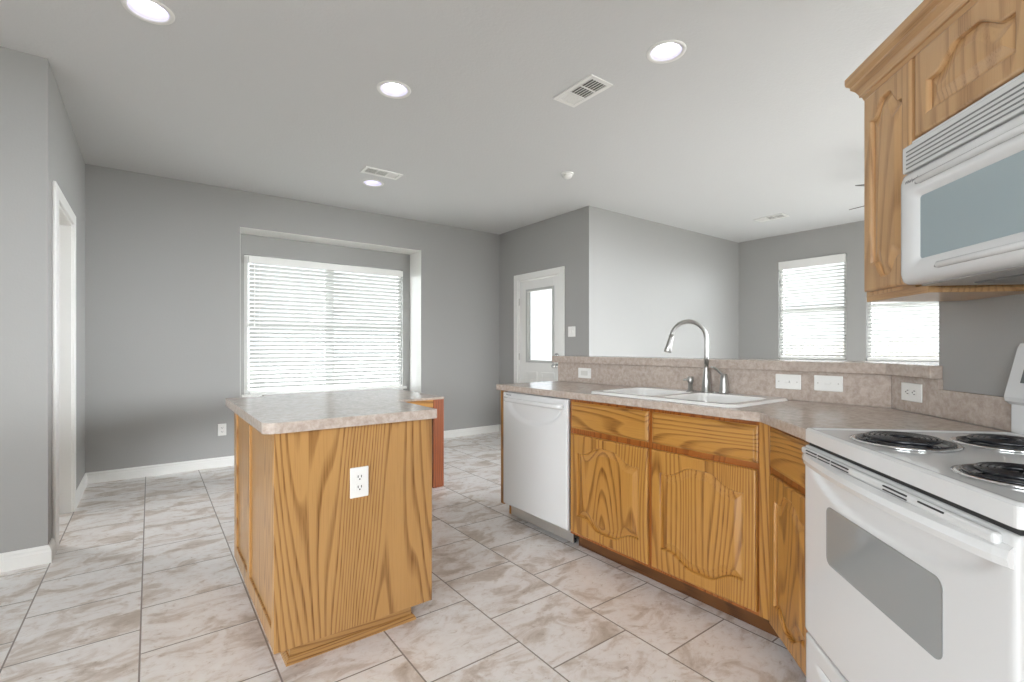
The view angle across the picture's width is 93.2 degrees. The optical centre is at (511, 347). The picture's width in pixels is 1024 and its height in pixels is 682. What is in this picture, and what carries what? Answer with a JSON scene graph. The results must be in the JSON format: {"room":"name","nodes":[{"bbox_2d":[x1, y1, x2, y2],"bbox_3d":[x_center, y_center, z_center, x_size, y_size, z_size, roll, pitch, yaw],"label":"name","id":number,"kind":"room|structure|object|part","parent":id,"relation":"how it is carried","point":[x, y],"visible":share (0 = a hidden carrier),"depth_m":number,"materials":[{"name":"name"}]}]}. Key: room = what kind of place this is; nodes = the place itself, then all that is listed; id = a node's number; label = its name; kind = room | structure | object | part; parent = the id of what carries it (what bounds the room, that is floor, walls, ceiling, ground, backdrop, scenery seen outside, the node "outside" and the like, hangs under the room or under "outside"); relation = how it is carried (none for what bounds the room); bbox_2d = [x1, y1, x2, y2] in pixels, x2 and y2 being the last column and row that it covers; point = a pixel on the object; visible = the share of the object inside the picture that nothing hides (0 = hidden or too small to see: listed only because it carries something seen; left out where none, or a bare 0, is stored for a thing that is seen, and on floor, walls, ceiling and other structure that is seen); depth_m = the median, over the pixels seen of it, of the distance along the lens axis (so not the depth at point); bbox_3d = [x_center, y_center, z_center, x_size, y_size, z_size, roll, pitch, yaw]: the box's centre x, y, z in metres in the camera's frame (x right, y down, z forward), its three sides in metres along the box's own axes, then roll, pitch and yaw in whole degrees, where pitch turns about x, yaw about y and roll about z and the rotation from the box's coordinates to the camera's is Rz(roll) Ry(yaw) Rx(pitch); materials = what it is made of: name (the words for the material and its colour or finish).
{"room":"kitchen","nodes":[
{"label":"kitchen","id":0,"kind":"room"},
{"bbox_2d":[0,46,51,552],"bbox_3d":[-3.784,-0.199,1.765,3.056,2.740,0.120,0,0,-37],"label":"wall","id":1,"kind":"structure","parent":0,"point":[25,78],"depth_m":2.58,"materials":[{"name":"grey paint"}]},
{"bbox_2d":[0,538,55,572],"bbox_3d":[-3.774,1.123,1.766,3.072,0.095,0.141,0,0,-37],"label":"baseboard","id":2,"kind":"structure","parent":1,"relation":"attached to","point":[24,558],"depth_m":2.58,"materials":[{"name":"white paint"}]},
{"bbox_2d":[52,71,84,489],"bbox_3d":[-3.172,-0.199,3.398,0.120,2.740,1.762,0,0,-37],"label":"wall","id":3,"kind":"structure","parent":0,"point":[68,164],"depth_m":3.65,"materials":[{"name":"grey paint"}]},
{"bbox_2d":[52,181,75,551],"bbox_3d":[-2.927,0.114,3.077,0.148,2.115,0.935,0,0,-37],"label":"trim","id":4,"kind":"structure","parent":3,"relation":"attached to","point":[63,216],"depth_m":3.39,"materials":[{"name":"white paint"}]},
{"bbox_2d":[85,164,498,472],"bbox_3d":[-2.046,-0.199,5.616,4.581,2.740,0.440,0,0,-37],"label":"wall","id":5,"kind":"structure","parent":0,"point":[164,257],"depth_m":4.64,"materials":[{"name":"grey paint"}]},
{"bbox_2d":[218,424,225,435],"bbox_3d":[-2.841,0.809,4.741,0.072,0.116,0.008,0,0,-37],"label":"electrical outlet","id":6,"kind":"object","parent":5,"relation":"attached to","point":[221,427],"visible":1,"depth_m":4.74,"materials":[{"name":"white plastic"}]},
{"bbox_2d":[76,424,500,507],"bbox_3d":[-1.890,1.123,5.351,4.403,0.095,1.007,0,0,-43],"label":"baseboard","id":7,"kind":"structure","parent":5,"relation":"attached to","point":[168,468],"depth_m":4.48,"materials":[{"name":"white paint"}]},
{"bbox_2d":[244,255,400,393],"bbox_3d":[-2.170,-0.241,5.739,1.800,1.495,0.060,0,0,-37],"label":"window","id":8,"kind":"structure","parent":5,"relation":"in","point":[246,323],"depth_m":5.66,"materials":[{"name":"white paint"}]},
{"bbox_2d":[248,256,402,393],"bbox_3d":[-2.094,-0.234,5.646,1.735,1.460,0.070,0,0,-37],"label":"window blind","id":9,"kind":"object","parent":8,"relation":"attached to","point":[254,260],"visible":1,"depth_m":5.56,"materials":[{"name":"white plastic"}]},
{"bbox_3d":[-2.712,-0.224,5.190,0.002,1.420,0.054,0,0,-37],"label":"ladder cord","id":10,"kind":"part","parent":9,"relation":"part of","materials":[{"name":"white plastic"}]},
{"bbox_3d":[-2.097,0.487,5.650,1.723,0.018,0.050,0,0,-37],"label":"rail","id":11,"kind":"part","parent":9,"relation":"part of","materials":[{"name":"white plastic"}]},
{"bbox_3d":[-1.892,-0.224,5.803,0.002,1.420,0.054,0,0,-37],"label":"ladder cord","id":12,"kind":"part","parent":9,"relation":"part of","materials":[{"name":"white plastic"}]},
{"bbox_3d":[-1.483,-0.224,6.109,0.002,1.420,0.054,0,0,-37],"label":"ladder cord","id":13,"kind":"part","parent":9,"relation":"part of","materials":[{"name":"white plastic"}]},
{"bbox_2d":[241,386,406,396],"bbox_3d":[-2.118,0.540,5.681,1.865,0.072,0.085,0,0,-37],"label":"trim","id":14,"kind":"structure","parent":5,"relation":"attached to","point":[396,387],"depth_m":5.56,"materials":[{"name":"white paint"}]},
{"bbox_2d":[240,227,420,392],"bbox_3d":[-2.020,-0.016,5.559,1.984,2.374,0.317,0,0,-37],"label":"trim","id":15,"kind":"structure","parent":5,"relation":"attached to","point":[415,255],"depth_m":6.07,"materials":[{"name":"white paint"}]},
{"bbox_2d":[0,432,805,681],"bbox_3d":[0.473,1.221,2.354,10.978,0.100,8.802,0,0,-37],"label":"floor","id":16,"kind":"structure","parent":0,"point":[144,581],"depth_m":2.14,"materials":[{"name":"tile"}]},
{"bbox_2d":[226,391,436,666],"bbox_3d":[-0.884,0.716,2.247,0.660,0.911,1.033,0,0,-37],"label":"kitchen island","id":17,"kind":"object","parent":16,"relation":"on","point":[323,570],"visible":1,"depth_m":1.87,"materials":[{"name":"brown wood"}]},
{"bbox_3d":[-1.169,0.683,2.649,0.612,0.776,0.018,0,0,-37],"label":"panel","id":18,"kind":"part","parent":17,"relation":"part of","materials":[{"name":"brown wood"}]},
{"bbox_3d":[-1.265,0.668,2.288,0.007,0.665,0.334,0,0,-37],"label":"panel","id":19,"kind":"part","parent":17,"relation":"part of","materials":[{"name":"brown wood"}]},
{"bbox_3d":[-1.117,0.683,2.084,0.018,0.776,0.949,0,0,-37],"label":"frame","id":20,"kind":"part","parent":17,"relation":"part of","materials":[{"name":"brown wood"}]},
{"bbox_3d":[-0.989,0.668,1.919,0.007,0.665,0.476,0,0,-37],"label":"panel","id":21,"kind":"part","parent":17,"relation":"part of","materials":[{"name":"brown wood"}]},
{"bbox_3d":[-0.874,1.159,2.268,0.519,0.024,0.851,0,0,-37],"label":"shoe moulding","id":22,"kind":"part","parent":17,"relation":"part of","materials":[{"name":"brown wood"}]},
{"bbox_3d":[-0.589,0.683,1.875,0.612,0.776,0.018,0,0,-37],"label":"panel","id":23,"kind":"part","parent":17,"relation":"part of","materials":[{"name":"brown wood"}]},
{"bbox_2d":[350,466,368,498],"bbox_3d":[-0.586,0.519,1.860,0.072,0.116,0.008,0,0,-37],"label":"electrical outlet","id":24,"kind":"object","parent":17,"relation":"attached to","point":[359,476],"visible":1,"depth_m":1.86,"materials":[{"name":"white plastic"}]},
{"bbox_2d":[355,473,363,480],"bbox_3d":[-0.585,0.499,1.859,0.034,0.028,0.003,0,0,-37],"label":"receptacle","id":25,"kind":"object","parent":24,"relation":"attached to","point":[358,476],"depth_m":1.86,"materials":[{"name":"grey plastic"}]},
{"bbox_2d":[355,483,363,490],"bbox_3d":[-0.585,0.538,1.859,0.034,0.028,0.003,0,0,-37],"label":"receptacle","id":26,"kind":"object","parent":24,"relation":"attached to","point":[358,486],"depth_m":1.86,"materials":[{"name":"grey plastic"}]},
{"bbox_2d":[262,388,443,487],"bbox_3d":[-1.381,0.795,4.162,1.195,0.752,1.120,0,0,-37],"label":"dining table","id":27,"kind":"object","parent":16,"relation":"on","point":[432,401],"visible":0.34,"depth_m":4.05,"materials":[{"name":"beige laminate"}]},
{"bbox_3d":[-0.643,0.803,4.082,0.100,0.735,0.100,0,0,-37],"label":"leg","id":28,"kind":"part","parent":27,"relation":"part of","materials":[{"name":"red wood"}]},
{"bbox_2d":[501,390,510,513],"bbox_3d":[0.159,0.733,3.518,0.562,0.876,0.040,0,0,-37],"label":"end panel","id":29,"kind":"object","parent":16,"relation":"on","point":[502,392],"visible":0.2,"depth_m":3.36,"materials":[{"name":"brown wood"}]},
{"bbox_2d":[503,391,575,542],"bbox_3d":[0.340,0.737,3.222,0.615,0.868,0.636,0,0,-37],"label":"dishwasher","id":30,"kind":"object","parent":16,"relation":"on","point":[536,428],"visible":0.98,"depth_m":3.02,"materials":[{"name":"white plastic"}]},
{"bbox_3d":[0.112,0.349,3.051,0.046,0.028,0.580,0,0,-37],"label":"handle","id":31,"kind":"part","parent":30,"relation":"part of","materials":[{"name":"white plastic"}]},
{"bbox_3d":[0.180,1.110,3.084,0.010,0.078,0.606,0,0,-37],"label":"toe panel","id":32,"kind":"part","parent":30,"relation":"part of","materials":[{"name":"silver metal"}]},
{"bbox_2d":[571,399,778,637],"bbox_3d":[0.901,0.733,2.517,0.574,0.876,1.152,0,0,-37],"label":"base cabinet","id":33,"kind":"object","parent":16,"relation":"on","point":[678,500],"visible":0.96,"depth_m":2.23,"materials":[{"name":"brown wood"}]},
{"bbox_3d":[0.503,0.779,2.582,0.012,0.463,0.436,0,0,-37],"label":"raised panel","id":34,"kind":"part","parent":33,"relation":"part of","materials":[{"name":"brown wood"}]},
{"bbox_3d":[0.505,0.779,2.583,0.019,0.567,0.540,0,0,-37],"label":"door","id":35,"kind":"part","parent":33,"relation":"part of","materials":[{"name":"brown wood"}]},
{"bbox_3d":[0.505,0.391,2.582,0.019,0.151,0.538,0,0,-37],"label":"drawer","id":36,"kind":"part","parent":33,"relation":"part of","materials":[{"name":"brown wood"}]},
{"bbox_3d":[0.831,0.778,2.145,0.012,0.466,0.403,0,0,-37],"label":"raised panel","id":37,"kind":"part","parent":33,"relation":"part of","materials":[{"name":"brown wood"}]},
{"bbox_3d":[0.832,0.778,2.146,0.019,0.570,0.507,0,0,-37],"label":"door","id":38,"kind":"part","parent":33,"relation":"part of","materials":[{"name":"brown wood"}]},
{"bbox_3d":[0.833,0.391,2.144,0.019,0.151,0.510,0,0,-37],"label":"drawer","id":39,"kind":"part","parent":33,"relation":"part of","materials":[{"name":"brown wood"}]},
{"bbox_2d":[496,381,1007,440],"bbox_3d":[0.766,0.276,2.443,0.847,0.038,2.497,0,0,-37],"label":"countertop","id":40,"kind":"structure","parent":33,"relation":"on","point":[793,417],"depth_m":1.95,"materials":[{"name":"beige stone"}]},
{"bbox_2d":[664,319,711,391],"bbox_3d":[0.964,0.046,2.654,0.260,0.397,0.054,0,0,-2],"label":"kitchen faucet","id":41,"kind":"object","parent":40,"relation":"on","point":[706,383],"visible":1,"depth_m":2.65,"materials":[{"name":"silver metal"}]},
{"bbox_3d":[0.972,-0.019,2.657,0.213,0.267,0.023,0,0,0],"label":"spout","id":42,"kind":"part","parent":41,"relation":"part of","materials":[{"name":"silver metal"}]},
{"bbox_2d":[591,366,787,407],"bbox_3d":[0.890,0.265,2.535,0.532,0.329,0.857,0,0,-37],"label":"sink","id":43,"kind":"object","parent":40,"relation":"in","point":[731,400],"depth_m":2.52,"materials":[{"name":"white ceramic"}]},
{"bbox_2d":[683,376,694,391],"bbox_3d":[0.984,0.204,2.682,0.059,0.082,0.052,0,0,-37],"label":"soap dispenser","id":44,"kind":"object","parent":43,"relation":"on","point":[689,379],"visible":1,"depth_m":2.67,"materials":[{"name":"silver metal"}]},
{"bbox_3d":[1.096,0.133,2.574,0.077,0.065,0.018,0,0,0],"label":"lever","id":45,"kind":"part","parent":43,"relation":"part of","materials":[{"name":"silver metal"}]},
{"bbox_3d":[1.108,0.173,2.567,0.094,0.145,0.052,0,0,-17],"label":"faucet handle","id":46,"kind":"part","parent":43,"relation":"part of","materials":[{"name":"silver metal"}]},
{"bbox_2d":[769,426,808,675],"bbox_3d":[1.255,0.733,1.677,0.572,0.876,0.395,0,0,8],"label":"base cabinet","id":47,"kind":"object","parent":16,"relation":"on","point":[787,466],"visible":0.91,"depth_m":1.71,"materials":[{"name":"brown wood"}]},
{"bbox_3d":[1.000,0.688,1.713,0.018,0.786,0.395,0,0,8],"label":"frame","id":48,"kind":"part","parent":47,"relation":"part of","materials":[{"name":"brown wood"}]},
{"bbox_3d":[0.980,0.390,1.703,0.019,0.153,0.348,0,0,8],"label":"drawer","id":49,"kind":"part","parent":47,"relation":"part of","materials":[{"name":"brown wood"}]},
{"bbox_3d":[0.978,0.781,1.703,0.012,0.488,0.256,0,0,8],"label":"raised panel","id":50,"kind":"part","parent":47,"relation":"part of","materials":[{"name":"brown wood"}]},
{"bbox_2d":[802,342,1023,681],"bbox_3d":[1.150,0.578,1.106,0.649,1.186,0.757,0,0,8],"label":"stove","id":51,"kind":"object","parent":16,"relation":"on","point":[914,539],"visible":1,"depth_m":1.07,"materials":[{"name":"white metal"}]},
{"bbox_3d":[0.882,1.009,1.147,0.030,0.234,0.751,0,0,8],"label":"storage drawer","id":52,"kind":"part","parent":51,"relation":"part of","materials":[{"name":"white metal"}]},
{"bbox_2d":[855,433,956,449],"bbox_3d":[1.046,0.255,1.293,0.212,0.016,0.212,0,0,8],"label":"burner","id":53,"kind":"object","parent":51,"relation":"on","point":[879,441],"depth_m":1.25,"materials":[{"name":"black metal"}]},
{"bbox_3d":[0.848,0.345,1.152,0.037,0.042,0.739,0,0,8],"label":"handle","id":54,"kind":"part","parent":51,"relation":"part of","materials":[{"name":"white metal"}]},
{"bbox_3d":[0.882,0.595,1.147,0.034,0.579,0.751,0,0,8],"label":"oven door","id":55,"kind":"part","parent":51,"relation":"part of","materials":[{"name":"white metal"}]},
{"bbox_2d":[806,427,1023,529],"bbox_3d":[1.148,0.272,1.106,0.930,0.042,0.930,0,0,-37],"label":"cooktop","id":56,"kind":"object","parent":51,"relation":"in","point":[939,466],"depth_m":1.11,"materials":[{"name":"white metal"}]},
{"bbox_2d":[956,436,1023,449],"bbox_3d":[1.284,0.255,1.262,0.188,0.016,0.188,0,0,8],"label":"burner","id":57,"kind":"object","parent":51,"relation":"on","point":[977,442],"depth_m":1.24,"materials":[{"name":"black metal"}]},
{"bbox_2d":[960,464,1023,485],"bbox_3d":[0.991,0.255,0.940,0.178,0.016,0.178,0,0,8],"label":"burner","id":58,"kind":"object","parent":51,"relation":"on","point":[987,474],"depth_m":0.94,"materials":[{"name":"black metal"}]},
{"bbox_3d":[1.440,0.077,1.064,0.063,0.184,0.757,0,0,8],"label":"control panel","id":59,"kind":"part","parent":51,"relation":"part of","materials":[{"name":"white ceramic"}]},
{"bbox_2d":[0,0,923,242],"bbox_3d":[0.517,-1.629,2.312,10.838,0.120,8.522,0,0,-37],"label":"ceiling","id":60,"kind":"structure","parent":0,"point":[757,117],"depth_m":3.05,"materials":[{"name":"grey paint"}]},
{"bbox_2d":[120,0,174,24],"bbox_3d":[-1.690,-1.609,2.251,0.204,0.091,0.204,0,0,-37],"label":"recessed light","id":61,"kind":"object","parent":60,"relation":"in","point":[151,11],"visible":0.92,"depth_m":2.30,"materials":[{"name":"white plastic"}]},
{"bbox_2d":[362,179,383,186],"bbox_3d":[-1.329,-1.609,4.625,0.204,0.091,0.204,0,0,-37],"label":"recessed light","id":62,"kind":"object","parent":60,"relation":"in","point":[369,182],"visible":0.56,"depth_m":4.68,"materials":[{"name":"white plastic"}]},
{"bbox_2d":[360,166,402,179],"bbox_3d":[-1.173,-1.565,4.355,0.345,0.008,0.165,0,0,-37],"label":"ceiling vent","id":63,"kind":"object","parent":60,"relation":"in","point":[368,170],"visible":1,"depth_m":4.35,"materials":[{"name":"white plastic"}]},
{"bbox_2d":[377,80,410,98],"bbox_3d":[-0.719,-1.609,2.947,0.204,0.091,0.204,0,0,-37],"label":"recessed light","id":64,"kind":"object","parent":60,"relation":"in","point":[388,88],"visible":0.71,"depth_m":3.00,"materials":[{"name":"white plastic"}]},
{"bbox_2d":[561,171,573,178],"bbox_3d":[0.501,-1.545,4.371,0.110,0.048,0.110,0,0,-37],"label":"smoke detector","id":65,"kind":"object","parent":60,"relation":"attached to","point":[567,174],"visible":1,"depth_m":4.34,"materials":[{"name":"white plastic"}]},
{"bbox_2d":[553,74,612,107],"bbox_3d":[0.429,-1.565,2.966,0.185,0.008,0.335,0,0,-37],"label":"ceiling vent","id":66,"kind":"object","parent":60,"relation":"in","point":[592,85],"visible":1,"depth_m":2.96,"materials":[{"name":"white plastic"}]},
{"bbox_2d":[646,39,686,63],"bbox_3d":[0.819,-1.609,2.570,0.204,0.091,0.204,0,0,-37],"label":"recessed light","id":67,"kind":"object","parent":60,"relation":"in","point":[666,51],"visible":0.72,"depth_m":2.62,"materials":[{"name":"white plastic"}]},
{"bbox_2d":[753,213,788,221],"bbox_3d":[3.137,-1.565,5.856,0.185,0.008,0.340,0,0,-37],"label":"ceiling vent","id":68,"kind":"object","parent":60,"relation":"in","point":[777,216],"visible":1,"depth_m":5.84,"materials":[{"name":"white plastic"}]},
{"bbox_2d":[499,208,580,424],"bbox_3d":[0.351,-0.199,6.135,0.120,2.740,1.600,0,0,-37],"label":"wall","id":69,"kind":"structure","parent":0,"point":[554,242],"depth_m":6.08,"materials":[{"name":"grey paint"}]},
{"bbox_2d":[519,275,558,382],"bbox_3d":[0.334,0.151,6.070,0.120,2.020,0.804,0,0,-36],"label":"door","id":70,"kind":"structure","parent":69,"relation":"in","point":[530,370],"depth_m":6.14,"materials":[{"name":"white paint"}]},
{"bbox_3d":[0.363,-0.274,6.069,0.063,0.940,0.540,0,0,-37],"label":"lite frame","id":71,"kind":"part","parent":70,"relation":"part of","materials":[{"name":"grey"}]},
{"bbox_2d":[514,266,564,382],"bbox_3d":[0.369,0.111,6.096,0.140,2.120,0.970,0,0,-37],"label":"trim","id":72,"kind":"structure","parent":69,"relation":"attached to","point":[560,271],"depth_m":6.11,"materials":[{"name":"white paint"}]},
{"bbox_2d":[568,326,574,336],"bbox_3d":[0.685,-0.179,5.577,0.016,0.118,0.118,0,0,-37],"label":"light switch","id":73,"kind":"object","parent":69,"relation":"attached to","point":[571,330],"visible":1,"depth_m":5.58,"materials":[{"name":"white plastic"}]},
{"bbox_2d":[581,206,737,358],"bbox_3d":[2.092,-0.199,6.364,3.181,2.740,0.120,0,0,-37],"label":"wall","id":74,"kind":"structure","parent":0,"point":[640,278],"depth_m":6.05,"materials":[{"name":"grey paint"}]},
{"bbox_2d":[567,381,938,417],"bbox_3d":[1.047,0.644,2.756,0.301,1.054,2.354,0,0,-37],"label":"wall","id":75,"kind":"structure","parent":0,"point":[567,381],"depth_m":2.10,"materials":[{"name":"grey paint"}]},
{"bbox_2d":[558,362,891,407],"bbox_3d":[0.982,0.187,2.878,0.017,0.140,2.081,0,0,-37],"label":"backsplash","id":76,"kind":"structure","parent":75,"relation":"attached to","point":[874,390],"depth_m":2.54,"materials":[{"name":"beige stone"}]},
{"bbox_2d":[578,368,590,377],"bbox_3d":[0.520,0.186,3.474,0.009,0.072,0.125,0,0,-37],"label":"electrical outlet","id":77,"kind":"object","parent":76,"relation":"attached to","point":[582,372],"visible":1,"depth_m":3.47,"materials":[{"name":"white plastic"}]},
{"bbox_2d":[776,374,800,389],"bbox_3d":[1.347,0.169,2.364,0.015,0.072,0.118,0,0,-37],"label":"electrical outlet","id":78,"kind":"object","parent":76,"relation":"attached to","point":[783,381],"visible":1,"depth_m":2.36,"materials":[{"name":"white plastic"}]},
{"bbox_2d":[814,375,842,391],"bbox_3d":[1.452,0.167,2.224,0.015,0.072,0.118,0,0,-37],"label":"light switch","id":79,"kind":"object","parent":76,"relation":"attached to","point":[821,382],"visible":1,"depth_m":2.22,"materials":[{"name":"white plastic"}]},
{"bbox_2d":[552,356,942,378],"bbox_3d":[1.102,0.092,2.760,0.488,0.048,2.501,0,0,-37],"label":"bar ledge","id":80,"kind":"object","parent":75,"relation":"on","point":[930,370],"visible":0.73,"depth_m":2.39,"materials":[{"name":"beige stone"}]},
{"bbox_2d":[738,221,866,360],"bbox_3d":[5.333,-0.199,4.803,0.140,2.740,6.502,0,0,-37],"label":"wall","id":81,"kind":"structure","parent":0,"point":[758,259],"depth_m":6.81,"materials":[{"name":"grey paint"}]},
{"bbox_2d":[780,262,845,359],"bbox_3d":[4.056,-0.511,6.519,0.060,1.365,0.830,0,0,-37],"label":"window","id":82,"kind":"structure","parent":81,"relation":"in","point":[845,262],"depth_m":6.62,"materials":[{"name":"white paint"}]},
{"bbox_2d":[778,253,845,358],"bbox_3d":[4.002,-0.517,6.478,0.070,1.346,0.815,0,0,-37],"label":"window blind","id":83,"kind":"object","parent":82,"relation":"attached to","point":[839,258],"visible":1,"depth_m":6.45,"materials":[{"name":"white plastic"}]},
{"bbox_3d":[4.006,0.147,6.481,0.050,0.018,0.803,0,0,-37],"label":"rail","id":84,"kind":"part","parent":83,"relation":"part of","materials":[{"name":"white plastic"}]},
{"bbox_3d":[4.190,-0.507,6.235,0.054,1.306,0.002,0,0,-37],"label":"ladder cord","id":85,"kind":"part","parent":83,"relation":"part of","materials":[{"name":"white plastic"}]},
{"bbox_2d":[780,359,938,362],"bbox_3d":[4.315,0.177,6.064,0.060,0.017,1.870,0,0,-37],"label":"trim","id":86,"kind":"structure","parent":81,"relation":"attached to","point":[780,359],"depth_m":6.16,"materials":[{"name":"white paint"}]},
{"bbox_2d":[867,302,938,361],"bbox_3d":[4.679,-0.511,5.686,0.060,1.365,0.830,0,0,-37],"label":"window","id":87,"kind":"structure","parent":81,"relation":"in","point":[870,332],"depth_m":5.89,"materials":[{"name":"white paint"}]},
{"bbox_2d":[867,301,938,360],"bbox_3d":[4.625,-0.517,5.645,0.070,1.346,0.815,0,0,-37],"label":"window blind","id":88,"kind":"object","parent":87,"relation":"attached to","point":[877,304],"visible":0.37,"depth_m":5.68,"materials":[{"name":"white plastic"}]},
{"bbox_3d":[4.445,-0.507,5.894,0.054,1.306,0.002,0,0,-37],"label":"ladder cord","id":89,"kind":"part","parent":88,"relation":"part of","materials":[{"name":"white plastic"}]},
{"bbox_3d":[4.629,0.147,5.648,0.050,0.018,0.803,0,0,-37],"label":"rail","id":90,"kind":"part","parent":88,"relation":"part of","materials":[{"name":"white plastic"}]},
{"bbox_2d":[939,294,1023,431],"bbox_3d":[1.433,-0.199,0.342,0.121,2.740,2.912,0,0,8],"label":"wall","id":91,"kind":"structure","parent":0,"point":[979,339],"depth_m":1.61,"materials":[{"name":"grey paint"}]},
{"bbox_2d":[845,0,1023,301],"bbox_3d":[1.316,-0.570,1.194,0.352,0.819,1.130,0,0,8],"label":"upper cabinet","id":92,"kind":"object","parent":91,"relation":"attached to","point":[946,56],"visible":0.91,"depth_m":1.45,"materials":[{"name":"brown wood"}]},
{"bbox_3d":[1.233,-0.534,1.589,0.012,0.602,0.168,0,0,8],"label":"raised panel","id":93,"kind":"part","parent":92,"relation":"part of","materials":[{"name":"brown wood"}]},
{"bbox_3d":[1.234,-0.534,1.588,0.019,0.680,0.246,0,0,8],"label":"door","id":94,"kind":"part","parent":92,"relation":"part of","materials":[{"name":"brown wood"}]},
{"bbox_3d":[1.196,-0.548,1.188,0.019,0.732,1.082,0,0,8],"label":"frame","id":95,"kind":"part","parent":92,"relation":"part of","materials":[{"name":"brown wood"}]},
{"bbox_3d":[1.316,-0.930,1.195,0.351,0.098,1.130,0,0,8],"label":"crown moulding","id":96,"kind":"part","parent":92,"relation":"part of","materials":[{"name":"brown wood"}]},
{"bbox_3d":[1.391,-0.171,1.548,0.303,0.022,0.312,0,0,8],"label":"trim","id":97,"kind":"part","parent":92,"relation":"part of","materials":[{"name":"brown wood"}]},
{"bbox_2d":[901,72,1023,285],"bbox_3d":[1.250,-0.387,1.023,0.428,0.428,0.757,0,0,8],"label":"microwave","id":98,"kind":"object","parent":92,"relation":"attached to","point":[962,191],"visible":1,"depth_m":1.18,"materials":[{"name":"white plastic"}]},
{"bbox_3d":[1.186,-0.750,1.254,0.019,0.248,0.394,0,0,8],"label":"door","id":99,"kind":"part","parent":92,"relation":"part of","materials":[{"name":"brown wood"}]},
{"bbox_3d":[1.185,-0.750,1.254,0.012,0.146,0.292,0,0,8],"label":"raised panel","id":100,"kind":"part","parent":92,"relation":"part of","materials":[{"name":"brown wood"}]},
{"bbox_2d":[892,375,1010,431],"bbox_3d":[1.564,0.187,1.738,0.018,0.140,0.606,0,0,8],"label":"backsplash","id":101,"kind":"structure","parent":91,"relation":"attached to","point":[991,411],"depth_m":1.69,"materials":[{"name":"beige stone"}]},
{"bbox_2d":[901,382,921,402],"bbox_3d":[1.576,0.178,1.910,0.008,0.072,0.118,0,0,8],"label":"electrical outlet","id":102,"kind":"object","parent":101,"relation":"attached to","point":[912,392],"visible":1,"depth_m":1.90,"materials":[{"name":"white plastic"}]},
{"bbox_2d":[905,387,909,395],"bbox_3d":[1.576,0.178,1.929,0.003,0.034,0.028,0,0,8],"label":"receptacle","id":103,"kind":"object","parent":102,"relation":"attached to","point":[907,389],"depth_m":1.93,"materials":[{"name":"grey plastic"}]},
{"bbox_2d":[911,388,916,396],"bbox_3d":[1.571,0.178,1.891,0.003,0.034,0.028,0,0,8],"label":"receptacle","id":104,"kind":"object","parent":102,"relation":"attached to","point":[913,390],"depth_m":1.89,"materials":[{"name":"grey plastic"}]},
{"label":"outside","id":105,"kind":"structure","parent":0,"visible":0},
{"bbox_2d":[248,365,394,389],"bbox_3d":[3.010,1.521,8.496,75.000,0.100,70.000,0,0,-37],"label":"ground","id":106,"kind":"structure","parent":105,"point":[355,365],"depth_m":25.11,"materials":[{"name":"grey"}]},
{"bbox_2d":[785,340,938,357],"bbox_3d":[9.395,0.636,9.527,0.060,1.570,16.000,0,0,-37],"label":"picket fence","id":107,"kind":"object","parent":106,"relation":"on","point":[882,354],"visible":0.04,"depth_m":10.82,"materials":[{"name":"beige wood"}]},
{"bbox_3d":[9.403,0.146,9.533,0.040,0.090,16.000,0,0,-37],"label":"rail","id":108,"kind":"part","parent":107,"relation":"part of","materials":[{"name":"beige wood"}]}
]}

